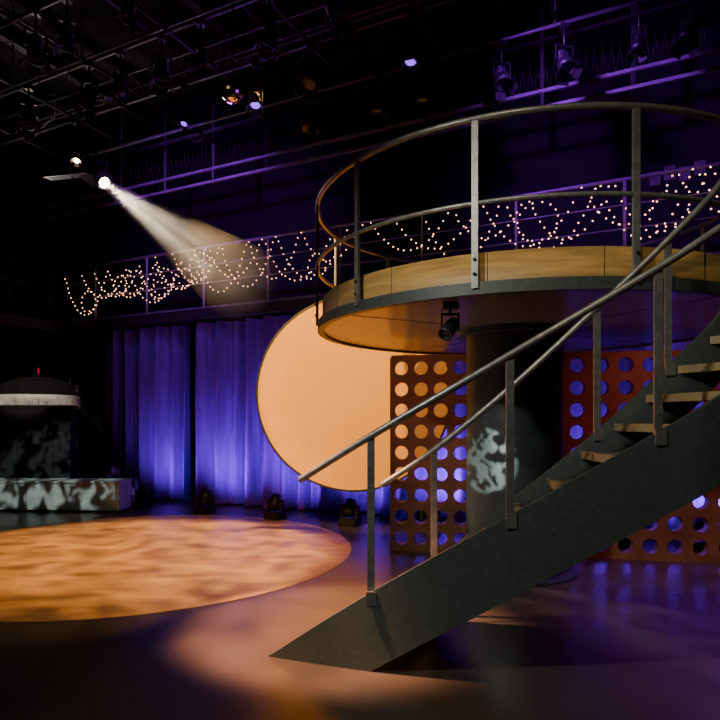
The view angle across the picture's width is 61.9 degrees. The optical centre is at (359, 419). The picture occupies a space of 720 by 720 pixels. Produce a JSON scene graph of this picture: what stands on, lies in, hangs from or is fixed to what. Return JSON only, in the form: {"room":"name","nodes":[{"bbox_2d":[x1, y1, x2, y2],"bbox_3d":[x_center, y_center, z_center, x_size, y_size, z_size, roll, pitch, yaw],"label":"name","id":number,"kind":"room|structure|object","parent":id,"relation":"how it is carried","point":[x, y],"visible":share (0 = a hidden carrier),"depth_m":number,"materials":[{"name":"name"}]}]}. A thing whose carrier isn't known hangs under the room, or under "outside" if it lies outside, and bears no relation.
{"room":"studio","nodes":[
{"label":"studio","id":0,"kind":"room"},
{"bbox_2d":[0,405,77,477],"bbox_3d":[-5.859,0.620,10.620,1.640,1.760,0.240,0,0,0],"label":"booth","id":1,"kind":"object","parent":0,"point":[37,441],"visible":0.59,"depth_m":10.52,"materials":[{"name":"paint"}]},
{"bbox_2d":[0,120,97,477],"bbox_3d":[-8.978,-2.150,7.683,0.200,7.300,13.300,0,0,26],"label":"wall","id":2,"kind":"structure","parent":0,"point":[70,241],"depth_m":12.50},
{"bbox_2d":[80,246,239,315],"bbox_3d":[-3.741,-2.509,10.937,3.858,0.936,0.048,0,0,26],"label":"fairy lights","id":3,"kind":"object","parent":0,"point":[234,278],"depth_m":10.82,"materials":[{"name":"black paint"}]},
{"bbox_2d":[239,236,315,280],"bbox_3d":[-1.349,-2.608,9.758,1.475,0.762,0.048,0,0,26],"label":"fairy lights","id":4,"kind":"object","parent":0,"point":[275,236],"depth_m":9.77,"materials":[{"name":"black paint"}]},
{"bbox_2d":[0,0,707,161],"bbox_3d":[-1.667,-5.900,4.081,16.500,0.200,13.700,0,0,26],"label":"ceiling","id":5,"kind":"structure","parent":0,"point":[365,52],"depth_m":9.37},
{"bbox_2d":[0,0,719,187],"bbox_3d":[-1.988,-5.041,3.431,16.040,1.497,11.750,0,0,26],"label":"grid","id":6,"kind":"object","parent":5,"relation":"attached to","point":[215,16],"visible":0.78,"depth_m":8.14,"materials":[{"name":"black metal"}]},
{"bbox_2d":[14,85,39,138],"bbox_3d":[-4.531,-4.230,8.181,0.286,0.688,0.336,0,0,-14],"label":"stage light","id":7,"kind":"object","parent":6,"relation":"hanging from","point":[27,120],"visible":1,"depth_m":8.21,"materials":[{"name":"black metal"}]},
{"bbox_2d":[21,9,51,77],"bbox_3d":[-3.605,-4.238,6.692,0.286,0.672,0.282,0,0,-41],"label":"stage light","id":8,"kind":"object","parent":6,"relation":"hanging from","point":[36,56],"visible":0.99,"depth_m":6.70,"materials":[{"name":"black metal"}]},
{"bbox_2d":[53,0,79,62],"bbox_3d":[-3.168,-4.255,6.478,0.256,0.638,0.255,0,0,-19],"label":"stage light","id":9,"kind":"object","parent":6,"relation":"hanging from","point":[66,40],"visible":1,"depth_m":6.47,"materials":[{"name":"black metal"}]},
{"bbox_2d":[70,120,81,166],"bbox_3d":[-4.326,-4.217,9.157,0.153,0.714,0.213,0,0,-16],"label":"stage light","id":10,"kind":"object","parent":6,"relation":"hanging from","point":[76,158],"visible":1,"depth_m":9.17,"materials":[{"name":"black metal"}]},
{"bbox_2d":[43,135,112,191],"bbox_3d":[-4.489,-4.112,9.718,1.127,0.915,0.528,0,0,10],"label":"spotlight fixture","id":11,"kind":"object","parent":6,"relation":"hanging from","point":[95,176],"visible":0.99,"depth_m":9.58,"materials":[{"name":"black metal"}]},
{"bbox_2d":[71,62,97,118],"bbox_3d":[-3.494,-4.229,7.645,0.304,0.690,0.357,0,0,0],"label":"stage light","id":12,"kind":"object","parent":6,"relation":"hanging from","point":[88,97],"visible":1,"depth_m":7.68,"materials":[{"name":"black metal"}]},
{"bbox_2d":[104,50,128,107],"bbox_3d":[-3.018,-4.245,7.468,0.295,0.659,0.256,0,0,15],"label":"stage light","id":13,"kind":"object","parent":6,"relation":"hanging from","point":[119,88],"visible":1,"depth_m":7.41,"materials":[{"name":"black metal"}]},
{"bbox_2d":[114,0,136,33],"bbox_3d":[-2.365,-4.269,6.062,0.212,0.610,0.218,0,0,31],"label":"stage light","id":14,"kind":"object","parent":6,"relation":"hanging from","point":[127,14],"visible":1,"depth_m":6.07,"materials":[{"name":"black metal"}]},
{"bbox_2d":[149,34,173,97],"bbox_3d":[-2.354,-4.236,7.117,0.286,0.676,0.292,0,0,-18],"label":"stage light","id":15,"kind":"object","parent":6,"relation":"hanging from","point":[161,76],"visible":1,"depth_m":7.13,"materials":[{"name":"black metal"}]},
{"bbox_2d":[177,85,189,131],"bbox_3d":[-2.412,-4.266,8.200,0.162,0.616,0.197,0,0,0],"label":"stage light","id":16,"kind":"object","parent":6,"relation":"hanging from","point":[183,121],"visible":1,"depth_m":8.22,"materials":[{"name":"black metal"}]},
{"bbox_2d":[188,19,207,78],"bbox_3d":[-1.861,-4.269,6.895,0.219,0.609,0.220,0,0,0],"label":"stage light","id":17,"kind":"object","parent":6,"relation":"hanging from","point":[199,63],"visible":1,"depth_m":6.86,"materials":[{"name":"black metal"}]},
{"bbox_2d":[220,2,243,104],"bbox_3d":[-1.408,-4.042,6.600,0.248,1.117,0.250,0,0,0],"label":"ball","id":18,"kind":"object","parent":6,"relation":"hanging from","point":[231,90],"visible":1,"depth_m":6.54,"materials":[{"name":"metal"}]},
{"bbox_2d":[247,62,263,116],"bbox_3d":[-1.334,-4.239,7.669,0.222,0.671,0.263,0,0,0],"label":"stage light","id":19,"kind":"object","parent":6,"relation":"hanging from","point":[255,104],"visible":1,"depth_m":7.70,"materials":[{"name":"black metal"}]},
{"bbox_2d":[253,0,278,61],"bbox_3d":[-1.011,-4.250,6.457,0.258,0.648,0.256,0,0,-25],"label":"stage light","id":20,"kind":"object","parent":6,"relation":"hanging from","point":[267,41],"visible":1,"depth_m":6.44,"materials":[{"name":"black metal"}]},
{"bbox_2d":[293,44,319,102],"bbox_3d":[-0.620,-4.229,7.293,0.286,0.691,0.392,0,0,23],"label":"stage light","id":21,"kind":"object","parent":6,"relation":"hanging from","point":[309,83],"visible":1,"depth_m":7.31,"materials":[{"name":"black metal"}]},
{"bbox_2d":[298,94,318,143],"bbox_3d":[-0.715,-4.229,8.412,0.299,0.690,0.401,0,0,0],"label":"stage light","id":22,"kind":"object","parent":6,"relation":"hanging from","point":[308,129],"visible":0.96,"depth_m":8.44,"materials":[{"name":"black metal"}]},
{"bbox_2d":[325,0,357,41],"bbox_3d":[-0.202,-4.228,6.072,0.359,0.692,0.286,0,0,43],"label":"stage light","id":23,"kind":"object","parent":6,"relation":"hanging from","point":[338,15],"visible":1,"depth_m":6.09,"materials":[{"name":"black metal"}]},
{"bbox_2d":[256,300,447,491],"bbox_3d":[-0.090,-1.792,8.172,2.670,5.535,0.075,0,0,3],"label":"disc","id":24,"kind":"object","parent":6,"relation":"hanging from","point":[316,396],"visible":0.54,"depth_m":8.17,"materials":[{"name":"metal"}]},
{"bbox_2d":[366,75,387,128],"bbox_3d":[0.226,-4.228,7.937,0.294,0.691,0.361,0,0,0],"label":"stage light","id":25,"kind":"object","parent":6,"relation":"hanging from","point":[377,111],"visible":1,"depth_m":7.97,"materials":[{"name":"black metal"}]},
{"bbox_2d":[400,12,419,75],"bbox_3d":[0.562,-4.241,6.721,0.224,0.666,0.223,0,0,-28],"label":"stage light","id":26,"kind":"object","parent":6,"relation":"hanging from","point":[410,61],"visible":1,"depth_m":6.75,"materials":[{"name":"black metal"}]},
{"bbox_2d":[410,62,433,118],"bbox_3d":[0.799,-4.229,7.656,0.286,0.691,0.352,0,0,17],"label":"stage light","id":27,"kind":"object","parent":6,"relation":"hanging from","point":[422,102],"visible":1,"depth_m":7.68,"materials":[{"name":"black metal"}]},
{"bbox_2d":[492,40,517,100],"bbox_3d":[1.725,-4.229,7.213,0.286,0.691,0.350,0,0,-13],"label":"stage light","id":28,"kind":"object","parent":6,"relation":"hanging from","point":[502,78],"visible":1,"depth_m":7.24,"materials":[{"name":"black metal"}]},
{"bbox_2d":[555,22,582,85],"bbox_3d":[2.375,-4.228,6.891,0.286,0.691,0.357,0,0,-12],"label":"stage light","id":29,"kind":"object","parent":6,"relation":"hanging from","point":[566,65],"visible":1,"depth_m":6.91,"materials":[{"name":"black metal"}]},
{"bbox_2d":[626,1,648,63],"bbox_3d":[3.042,-4.269,6.582,0.216,0.610,0.212,0,0,-29],"label":"stage light","id":30,"kind":"object","parent":6,"relation":"hanging from","point":[638,43],"visible":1,"depth_m":6.58,"materials":[{"name":"black metal"}]},
{"bbox_2d":[669,0,699,59],"bbox_3d":[3.444,-4.234,6.369,0.295,0.680,0.292,0,0,32],"label":"stage light","id":31,"kind":"object","parent":6,"relation":"hanging from","point":[689,23],"visible":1,"depth_m":6.36,"materials":[{"name":"black metal"}]},
{"bbox_2d":[41,0,719,220],"bbox_3d":[0.653,-4.944,8.790,16.040,1.692,0.054,0,0,26],"label":"upper catwalk","id":32,"kind":"object","parent":5,"relation":"hanging from","point":[633,16],"visible":0.89,"depth_m":8.92,"materials":[{"name":"metal"}]},
{"bbox_2d":[0,493,719,719],"bbox_3d":[-1.667,1.599,4.081,16.500,0.203,13.700,0,0,26],"label":"floor","id":33,"kind":"structure","parent":0,"point":[622,639],"depth_m":4.28,"materials":[{"name":"black"}]},
{"bbox_2d":[0,374,79,408],"bbox_3d":[-6.064,0.308,11.300,1.450,2.383,1.450,0,0,0],"label":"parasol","id":34,"kind":"object","parent":33,"relation":"on","point":[37,389],"visible":0.73,"depth_m":10.79,"materials":[{"name":"fabric"}]},
{"bbox_2d":[0,478,132,512],"bbox_3d":[-5.472,1.245,9.995,3.240,0.510,0.480,0,0,3],"label":"stage","id":35,"kind":"object","parent":33,"relation":"on","point":[102,495],"visible":1,"depth_m":9.75,"materials":[{"name":"black paint"}]},
{"bbox_2d":[69,334,77,477],"bbox_3d":[-5.873,-0.125,12.300,0.204,3.250,0.052,0,0,0],"label":"ladder","id":36,"kind":"object","parent":33,"relation":"on","point":[70,348],"visible":0.47,"depth_m":12.28,"materials":[{"name":"black metal"}]},
{"bbox_2d":[132,485,152,508],"bbox_3d":[-3.727,1.305,10.285,0.270,0.390,0.230,0,0,26],"label":"moving-head light","id":37,"kind":"object","parent":33,"relation":"on","point":[143,492],"visible":1,"depth_m":10.21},
{"bbox_2d":[194,489,215,514],"bbox_3d":[-2.490,1.305,9.675,0.270,0.390,0.230,0,0,26],"label":"moving-head light","id":38,"kind":"object","parent":33,"relation":"on","point":[205,498],"visible":1,"depth_m":9.60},
{"bbox_2d":[264,493,286,520],"bbox_3d":[-1.278,1.305,9.079,0.270,0.390,0.230,0,0,26],"label":"moving-head light","id":39,"kind":"object","parent":33,"relation":"on","point":[275,502],"visible":1,"depth_m":9.00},
{"bbox_2d":[338,498,361,527],"bbox_3d":[-0.139,1.305,8.517,0.270,0.390,0.230,0,0,26],"label":"moving-head light","id":40,"kind":"object","parent":33,"relation":"on","point":[350,507],"visible":1,"depth_m":8.45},
{"bbox_2d":[390,354,465,552],"bbox_3d":[0.922,0.379,6.854,1.150,2.242,0.130,0,0,10],"label":"screen","id":41,"kind":"object","parent":33,"relation":"on","point":[450,506],"visible":0.65,"depth_m":6.83,"materials":[{"name":"brown wood"}]},
{"bbox_2d":[420,510,441,522],"bbox_3d":[0.971,1.305,8.282,0.270,0.390,0.230,0,0,26],"label":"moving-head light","id":42,"kind":"object","parent":33,"relation":"on","point":[423,514],"visible":0.15,"depth_m":8.26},
{"bbox_2d":[269,179,719,671],"bbox_3d":[1.670,-0.296,3.901,4.505,3.593,1.480,0,0,0],"label":"curved staircase","id":43,"kind":"structure","parent":33,"relation":"on","point":[651,459],"depth_m":3.43,"materials":[{"name":"metal"}]},
{"bbox_2d":[315,102,719,586],"bbox_3d":[1.630,-0.297,6.000,4.148,3.594,4.148,0,0,0],"label":"platform","id":44,"kind":"object","parent":33,"relation":"on","point":[482,307],"visible":0.92,"depth_m":4.85,"materials":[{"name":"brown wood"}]},
{"bbox_2d":[438,302,459,340],"bbox_3d":[0.671,-0.740,4.539,0.172,0.290,0.172,0,0,0],"label":"spotlight","id":45,"kind":"object","parent":44,"relation":"attached to","point":[446,331],"depth_m":4.52,"materials":[{"name":"black metal"}]},
{"bbox_2d":[618,538,630,546],"bbox_3d":[3.133,1.305,7.217,0.270,0.390,0.230,0,0,26],"label":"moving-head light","id":46,"kind":"object","parent":33,"relation":"on","point":[625,542],"visible":0.02,"depth_m":7.09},
{"bbox_2d":[564,350,719,562],"bbox_3d":[3.360,0.379,6.427,3.760,2.242,0.130,0,0,10],"label":"screen","id":47,"kind":"object","parent":33,"relation":"on","point":[637,375],"visible":0.25,"depth_m":6.44,"materials":[{"name":"brown wood"}]},
{"bbox_2d":[693,517,704,552],"bbox_3d":[3.886,1.305,6.846,0.270,0.390,0.230,0,0,26],"label":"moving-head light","id":48,"kind":"object","parent":33,"relation":"on","point":[698,524],"visible":0.36,"depth_m":6.78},
{"bbox_2d":[98,0,719,492],"bbox_3d":[1.316,-2.150,10.136,16.500,7.300,0.200,0,0,26],"label":"wall","id":49,"kind":"structure","parent":0,"point":[529,153],"depth_m":10.20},
{"bbox_2d":[0,162,719,339],"bbox_3d":[-0.350,-2.400,6.754,16.040,1.281,7.260,0,0,26],"label":"walkway","id":50,"kind":"object","parent":49,"relation":"attached to","point":[97,329],"visible":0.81,"depth_m":10.62,"materials":[{"name":"metal"}]},
{"bbox_2d":[106,330,121,478],"bbox_3d":[-4.826,-0.135,11.914,0.270,3.230,0.577,0,0,-37],"label":"stage curtain","id":51,"kind":"object","parent":50,"relation":"hanging from","point":[114,340],"visible":0.77,"depth_m":11.79,"materials":[{"name":"fabric"}]},
{"bbox_2d":[124,325,191,500],"bbox_3d":[-3.853,-0.135,11.389,1.566,3.230,0.452,0,0,23],"label":"stage curtain","id":52,"kind":"object","parent":50,"relation":"hanging from","point":[158,384],"visible":0.93,"depth_m":11.27,"materials":[{"name":"fabric"}]},
{"bbox_2d":[195,315,454,519],"bbox_3d":[-0.864,-0.135,9.899,5.001,3.230,0.463,0,0,27],"label":"stage curtain","id":53,"kind":"object","parent":50,"relation":"hanging from","point":[236,461],"visible":0.41,"depth_m":10.52,"materials":[{"name":"fabric"}]},
{"bbox_2d":[455,361,465,373],"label":"stage curtain","id":54,"kind":"object","parent":50,"relation":"hanging from","point":[460,366],"depth_m":8.70,"materials":[{"name":"fabric"}]},
{"bbox_2d":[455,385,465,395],"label":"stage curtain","id":55,"kind":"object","parent":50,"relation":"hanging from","point":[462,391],"depth_m":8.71,"materials":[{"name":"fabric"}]},
{"bbox_2d":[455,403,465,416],"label":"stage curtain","id":56,"kind":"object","parent":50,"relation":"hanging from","point":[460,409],"depth_m":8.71,"materials":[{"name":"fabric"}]},
{"bbox_2d":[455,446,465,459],"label":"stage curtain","id":57,"kind":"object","parent":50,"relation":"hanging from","point":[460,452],"depth_m":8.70,"materials":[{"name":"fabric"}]},
{"bbox_2d":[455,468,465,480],"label":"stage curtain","id":58,"kind":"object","parent":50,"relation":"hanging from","point":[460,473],"depth_m":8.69,"materials":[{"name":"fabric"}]},
{"bbox_2d":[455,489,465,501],"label":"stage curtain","id":59,"kind":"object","parent":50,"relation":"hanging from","point":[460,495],"depth_m":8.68,"materials":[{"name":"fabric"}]},
{"bbox_2d":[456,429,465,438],"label":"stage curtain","id":60,"kind":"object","parent":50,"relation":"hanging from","point":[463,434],"depth_m":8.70,"materials":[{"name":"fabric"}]},
{"bbox_2d":[570,359,582,372],"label":"stage curtain","id":61,"kind":"object","parent":50,"relation":"hanging from","point":[576,365],"depth_m":8.04,"materials":[{"name":"fabric"}]},
{"bbox_2d":[570,381,582,394],"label":"stage curtain","id":62,"kind":"object","parent":50,"relation":"hanging from","point":[576,388],"depth_m":8.04,"materials":[{"name":"fabric"}]},
{"bbox_2d":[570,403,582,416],"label":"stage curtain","id":63,"kind":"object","parent":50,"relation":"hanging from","point":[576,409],"depth_m":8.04,"materials":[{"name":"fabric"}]},
{"bbox_2d":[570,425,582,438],"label":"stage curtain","id":64,"kind":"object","parent":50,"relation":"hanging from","point":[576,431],"depth_m":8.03,"materials":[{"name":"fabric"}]},
{"bbox_2d":[601,359,606,371],"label":"stage curtain","id":65,"kind":"object","parent":50,"relation":"hanging from","point":[603,364],"depth_m":7.81,"materials":[{"name":"fabric"}]},
{"bbox_2d":[601,381,606,394],"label":"stage curtain","id":66,"kind":"object","parent":50,"relation":"hanging from","point":[603,386],"depth_m":7.81,"materials":[{"name":"fabric"}]},
{"bbox_2d":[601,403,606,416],"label":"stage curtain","id":67,"kind":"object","parent":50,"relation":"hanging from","point":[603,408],"depth_m":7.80,"materials":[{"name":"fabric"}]},
{"bbox_2d":[618,358,630,371],"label":"stage curtain","id":68,"kind":"object","parent":50,"relation":"hanging from","point":[624,365],"depth_m":7.72,"materials":[{"name":"fabric"}]},
{"bbox_2d":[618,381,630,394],"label":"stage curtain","id":69,"kind":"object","parent":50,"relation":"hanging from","point":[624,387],"depth_m":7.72,"materials":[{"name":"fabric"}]},
{"bbox_2d":[606,346,652,350],"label":"stage curtain","id":70,"kind":"object","parent":50,"relation":"hanging from","point":[650,348],"depth_m":7.74,"materials":[{"name":"fabric"}]},
{"bbox_2d":[643,358,652,371],"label":"stage curtain","id":71,"kind":"object","parent":50,"relation":"hanging from","point":[647,363],"depth_m":7.79,"materials":[{"name":"fabric"}]},
{"bbox_2d":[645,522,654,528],"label":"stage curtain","id":72,"kind":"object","parent":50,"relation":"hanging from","point":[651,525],"depth_m":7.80,"materials":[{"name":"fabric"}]},
{"bbox_2d":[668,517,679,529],"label":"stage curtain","id":73,"kind":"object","parent":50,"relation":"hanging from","point":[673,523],"depth_m":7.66,"materials":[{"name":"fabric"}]},
{"bbox_2d":[672,340,692,349],"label":"stage curtain","id":74,"kind":"object","parent":50,"relation":"hanging from","point":[681,345],"depth_m":7.49,"materials":[{"name":"fabric"}]},
{"bbox_2d":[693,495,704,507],"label":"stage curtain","id":75,"kind":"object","parent":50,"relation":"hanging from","point":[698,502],"depth_m":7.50,"materials":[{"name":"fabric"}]},
{"bbox_2d":[479,196,631,247],"bbox_3d":[2.510,-2.600,7.857,1.907,0.682,0.048,0,0,26],"label":"fairy lights","id":76,"kind":"object","parent":49,"relation":"hanging from","point":[598,211],"depth_m":7.89,"materials":[{"name":"black paint"}]},
{"bbox_2d":[641,198,691,238],"bbox_3d":[3.707,-2.458,7.267,0.538,0.460,0.048,0,0,26],"label":"fairy lights","id":77,"kind":"object","parent":49,"relation":"hanging from","point":[658,198],"depth_m":7.28,"materials":[{"name":"black paint"}]},
{"bbox_2d":[650,160,705,185],"bbox_3d":[4.465,-3.475,8.450,0.699,0.250,0.010,0,0,26],"label":"notices","id":78,"kind":"object","parent":49,"relation":"attached to","point":[654,181],"visible":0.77,"depth_m":8.43,"materials":[{"name":"paper"}]},
{"bbox_2d":[675,165,718,196],"bbox_3d":[3.997,-2.822,7.124,0.444,0.347,0.048,0,0,26],"label":"fairy lights","id":79,"kind":"object","parent":49,"relation":"hanging from","point":[710,165],"depth_m":7.12,"materials":[{"name":"black paint"}]}
]}

